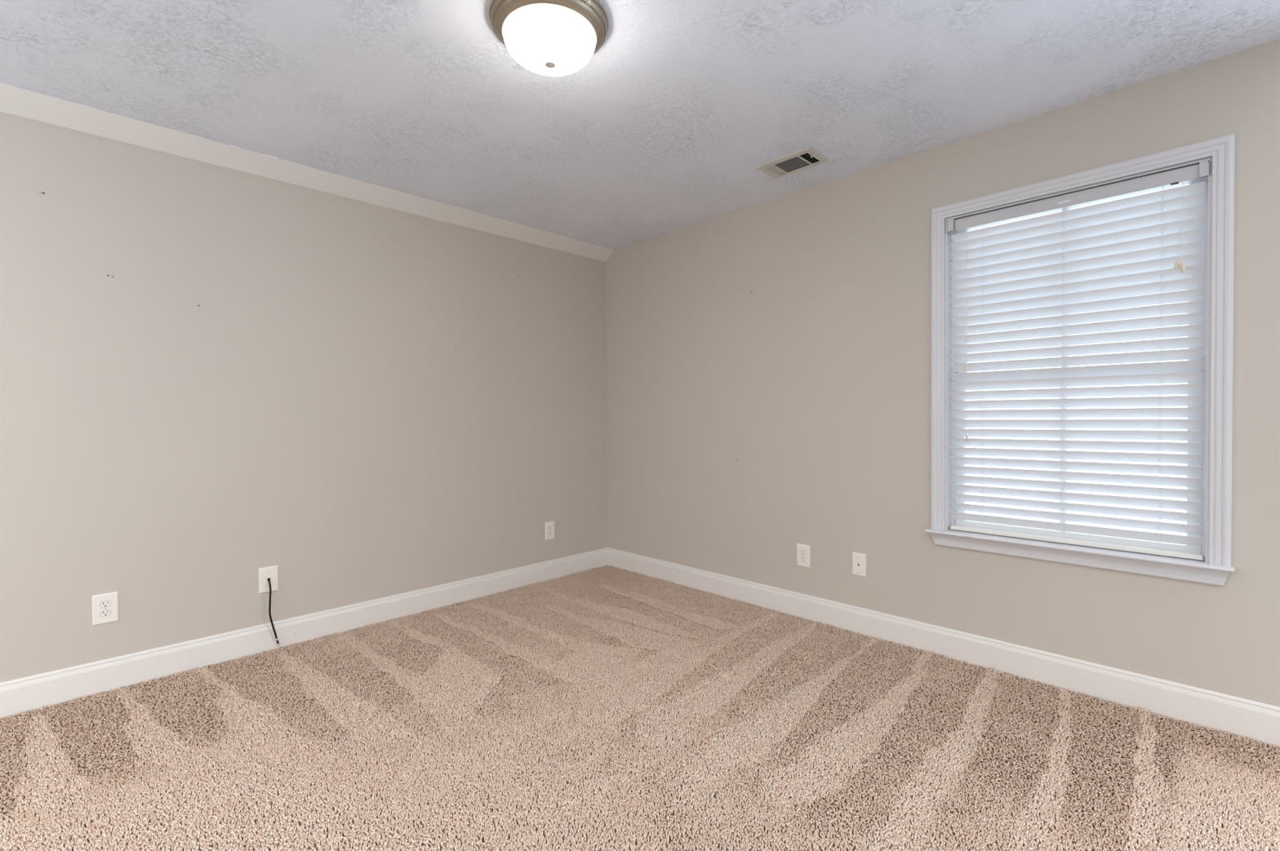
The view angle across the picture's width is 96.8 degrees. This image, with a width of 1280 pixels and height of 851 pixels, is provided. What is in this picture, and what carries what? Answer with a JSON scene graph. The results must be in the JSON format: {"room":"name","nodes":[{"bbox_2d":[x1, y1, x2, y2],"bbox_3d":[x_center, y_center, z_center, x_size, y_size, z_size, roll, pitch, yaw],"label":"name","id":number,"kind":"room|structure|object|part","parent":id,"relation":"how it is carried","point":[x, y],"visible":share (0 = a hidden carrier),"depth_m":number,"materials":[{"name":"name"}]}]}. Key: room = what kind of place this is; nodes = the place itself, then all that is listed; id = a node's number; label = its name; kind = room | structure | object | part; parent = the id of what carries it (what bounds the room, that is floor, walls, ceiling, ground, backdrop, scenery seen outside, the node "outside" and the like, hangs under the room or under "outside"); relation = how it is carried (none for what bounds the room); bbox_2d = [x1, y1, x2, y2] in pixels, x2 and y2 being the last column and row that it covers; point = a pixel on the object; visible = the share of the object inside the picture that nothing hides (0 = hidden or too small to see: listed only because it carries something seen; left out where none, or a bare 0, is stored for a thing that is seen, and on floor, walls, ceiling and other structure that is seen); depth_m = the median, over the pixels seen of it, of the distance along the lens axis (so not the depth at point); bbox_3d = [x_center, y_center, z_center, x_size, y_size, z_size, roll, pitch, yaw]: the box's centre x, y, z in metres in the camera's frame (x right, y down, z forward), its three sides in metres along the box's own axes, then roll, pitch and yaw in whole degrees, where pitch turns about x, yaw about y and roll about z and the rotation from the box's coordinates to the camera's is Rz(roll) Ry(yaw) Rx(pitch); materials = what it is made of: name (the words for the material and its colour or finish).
{"room":"empty bedroom","nodes":[
{"label":"empty bedroom","id":0,"kind":"room"},
{"bbox_2d":[0,111,608,683],"bbox_3d":[-1.568,-0.107,3.255,3.830,2.473,0.141,-1,1,-45],"label":"wall","id":1,"kind":"structure","parent":0,"point":[212,376],"depth_m":2.81,"materials":[{"name":"beige paint"}]},
{"bbox_2d":[91,591,119,626],"bbox_3d":[-2.293,0.785,2.439,0.082,0.127,0.007,-1,1,-45],"label":"wall outlet","id":2,"kind":"object","parent":1,"relation":"attached to","point":[104,606],"visible":1,"depth_m":2.44,"materials":[{"name":"white plastic"}]},
{"bbox_2d":[99,600,111,608],"bbox_3d":[-2.291,0.766,2.437,0.035,0.026,0.001,-1,1,-45],"label":"receptacle","id":3,"kind":"object","parent":2,"relation":"attached to","point":[103,604],"depth_m":2.44,"materials":[{"name":"white plastic"}]},
{"bbox_2d":[100,609,111,617],"bbox_3d":[-2.291,0.805,2.437,0.035,0.026,0.001,-1,1,-45],"label":"receptacle","id":4,"kind":"object","parent":2,"relation":"attached to","point":[104,613],"depth_m":2.44,"materials":[{"name":"white plastic"}]},
{"bbox_2d":[258,565,278,594],"bbox_3d":[-1.868,0.775,2.861,0.082,0.127,0.007,-1,1,-45],"label":"cable plate","id":5,"kind":"object","parent":1,"relation":"attached to","point":[271,573],"visible":1,"depth_m":2.86,"materials":[{"name":"white plastic"}]},
{"bbox_2d":[267,578,279,646],"bbox_3d":[-1.840,0.944,2.856,0.049,0.349,0.045,-1,1,-45],"label":"coaxial cable","id":6,"kind":"object","parent":5,"relation":"hanging from","point":[268,580],"visible":1,"depth_m":2.83,"materials":[{"name":"black plastic"}]},
{"bbox_2d":[0,547,608,719],"bbox_3d":[-1.555,1.060,3.168,3.690,0.142,0.015,-1,1,-45],"label":"baseboard","id":7,"kind":"structure","parent":1,"relation":"attached to","point":[23,695],"depth_m":2.81,"materials":[{"name":"white paint"}]},
{"bbox_2d":[0,82,613,262],"bbox_3d":[-1.539,-1.284,3.100,3.690,0.076,0.107,-1,1,-45],"label":"trim","id":8,"kind":"structure","parent":1,"relation":"attached to","point":[14,100],"depth_m":2.77,"materials":[{"name":"white paint"}]},
{"bbox_2d":[545,521,555,540],"bbox_3d":[-0.644,0.755,4.076,0.082,0.127,0.007,-1,1,-45],"label":"wall outlet","id":9,"kind":"object","parent":1,"relation":"attached to","point":[549,526],"visible":1,"depth_m":4.07,"materials":[{"name":"white plastic"}]},
{"bbox_2d":[0,0,1279,249],"bbox_3d":[-0.288,-1.386,1.839,3.690,0.150,3.660,-1,1,-45],"label":"ceiling","id":10,"kind":"structure","parent":0,"point":[665,128],"depth_m":2.17,"materials":[{"name":"white paint"}]},
{"bbox_2d":[488,0,608,75],"bbox_3d":[-0.291,-1.239,1.846,0.381,0.144,0.383,-1,1,-45],"label":"ceiling light","id":11,"kind":"object","parent":10,"relation":"attached to","point":[548,37],"visible":1,"depth_m":1.77,"materials":[{"name":"white glass"}]},
{"bbox_2d":[755,146,829,178],"bbox_3d":[0.772,-1.398,2.891,0.202,0.152,0.309,-1,1,-45],"label":"ceiling vent","id":12,"kind":"object","parent":10,"relation":"in","point":[806,157],"visible":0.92,"depth_m":2.89,"materials":[{"name":"white metal"}]},
{"bbox_2d":[0,568,1279,850],"bbox_3d":[-0.269,1.200,1.977,3.830,0.120,3.800,-1,1,-45],"label":"floor","id":13,"kind":"structure","parent":0,"point":[984,738],"depth_m":1.95,"materials":[{"name":"beige carpet"}]},
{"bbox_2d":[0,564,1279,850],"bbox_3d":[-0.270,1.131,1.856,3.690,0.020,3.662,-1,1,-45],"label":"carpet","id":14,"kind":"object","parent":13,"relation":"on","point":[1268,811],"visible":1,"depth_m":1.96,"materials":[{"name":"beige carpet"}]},
{"bbox_2d":[605,39,1279,707],"bbox_3d":[1.079,-0.125,3.208,0.141,2.473,3.660,-1,1,-45],"label":"wall","id":15,"kind":"structure","parent":0,"point":[769,363],"depth_m":2.93,"materials":[{"name":"beige paint"}]},
{"bbox_2d":[796,543,809,568],"bbox_3d":[0.937,0.748,3.266,0.007,0.127,0.082,-1,1,-45],"label":"wall outlet","id":16,"kind":"object","parent":15,"relation":"attached to","point":[802,551],"visible":1,"depth_m":3.26,"materials":[{"name":"white plastic"}]},
{"bbox_2d":[800,556,805,561],"bbox_3d":[0.936,0.767,3.264,0.001,0.026,0.035,-1,1,-45],"label":"receptacle","id":17,"kind":"object","parent":16,"relation":"attached to","point":[802,558],"depth_m":3.26,"materials":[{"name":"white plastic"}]},
{"bbox_2d":[800,550,805,555],"bbox_3d":[0.935,0.729,3.264,0.001,0.025,0.034,-1,1,-45],"label":"receptacle","id":18,"kind":"object","parent":16,"relation":"attached to","point":[802,552],"depth_m":3.26,"materials":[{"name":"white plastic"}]},
{"bbox_2d":[852,552,866,577],"bbox_3d":[1.168,0.743,3.034,0.007,0.121,0.074,-1,1,-45],"label":"phone jack","id":19,"kind":"object","parent":15,"relation":"attached to","point":[859,560],"visible":1,"depth_m":3.03,"materials":[{"name":"white plastic"}]},
{"bbox_2d":[608,547,1279,748],"bbox_3d":[1.033,1.042,3.171,0.015,0.142,3.660,-1,1,-45],"label":"baseboard","id":20,"kind":"structure","parent":15,"relation":"attached to","point":[1260,722],"depth_m":2.55,"materials":[{"name":"white paint"}]},
{"bbox_2d":[924,133,1235,586],"bbox_3d":[1.812,-0.232,2.445,0.212,1.622,1.035,-1,1,-45],"label":"window","id":21,"kind":"structure","parent":15,"relation":"in","point":[1215,568],"depth_m":2.21,"materials":[{"name":"white paint"}]},
{"bbox_2d":[947,160,1209,560],"bbox_3d":[1.791,-0.236,2.415,0.092,1.478,0.881,-1,1,-45],"label":"window blind","id":22,"kind":"object","parent":21,"relation":"attached to","point":[1151,244],"visible":1,"depth_m":2.37,"materials":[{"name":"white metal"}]},
{"bbox_3d":[1.522,-0.606,2.651,0.010,0.632,0.004,-1,1,-21],"label":"tilt cord","id":23,"kind":"part","parent":22,"relation":"part of","materials":[{"name":"white fabric"}]},
{"bbox_3d":[1.528,-0.437,2.649,0.011,0.970,0.003,-1,1,-29],"label":"tilt cord","id":24,"kind":"part","parent":22,"relation":"part of","materials":[{"name":"white fabric"}]},
{"bbox_3d":[1.595,-0.217,2.644,0.040,1.416,0.008,-1,1,-45],"label":"ladder cord","id":25,"kind":"part","parent":22,"relation":"part of","materials":[{"name":"white fabric"}]},
{"bbox_3d":[1.808,-0.215,2.430,0.039,1.416,0.006,-1,1,-45],"label":"ladder cord","id":26,"kind":"part","parent":22,"relation":"part of","materials":[{"name":"white fabric"}]},
{"bbox_3d":[1.812,0.493,2.443,0.044,0.017,0.862,-1,1,-45],"label":"rail","id":27,"kind":"part","parent":22,"relation":"part of","materials":[{"name":"white plastic"}]},
{"bbox_3d":[2.026,-0.213,2.211,0.040,1.417,0.010,-1,1,-45],"label":"ladder cord","id":28,"kind":"part","parent":22,"relation":"part of","materials":[{"name":"white fabric"}]},
{"bbox_3d":[2.035,-0.759,2.130,0.012,0.316,0.031,-1,1,-45],"label":"lift cord","id":29,"kind":"part","parent":22,"relation":"part of","materials":[{"name":"white fabric"}]},
{"bbox_3d":[1.844,0.133,2.474,0.026,0.717,0.854,-1,1,-45],"label":"sash","id":30,"kind":"part","parent":21,"relation":"part of","materials":[{"name":"white plastic"}]},
{"bbox_3d":[1.786,0.513,2.426,0.124,0.014,1.035,-1,1,-45],"label":"sill","id":31,"kind":"part","parent":21,"relation":"part of","materials":[{"name":"white paint"}]},
{"bbox_3d":[1.859,-0.583,2.484,0.026,0.787,0.854,-1,1,-45],"label":"sash","id":32,"kind":"part","parent":21,"relation":"part of","materials":[{"name":"white plastic"}]}
]}

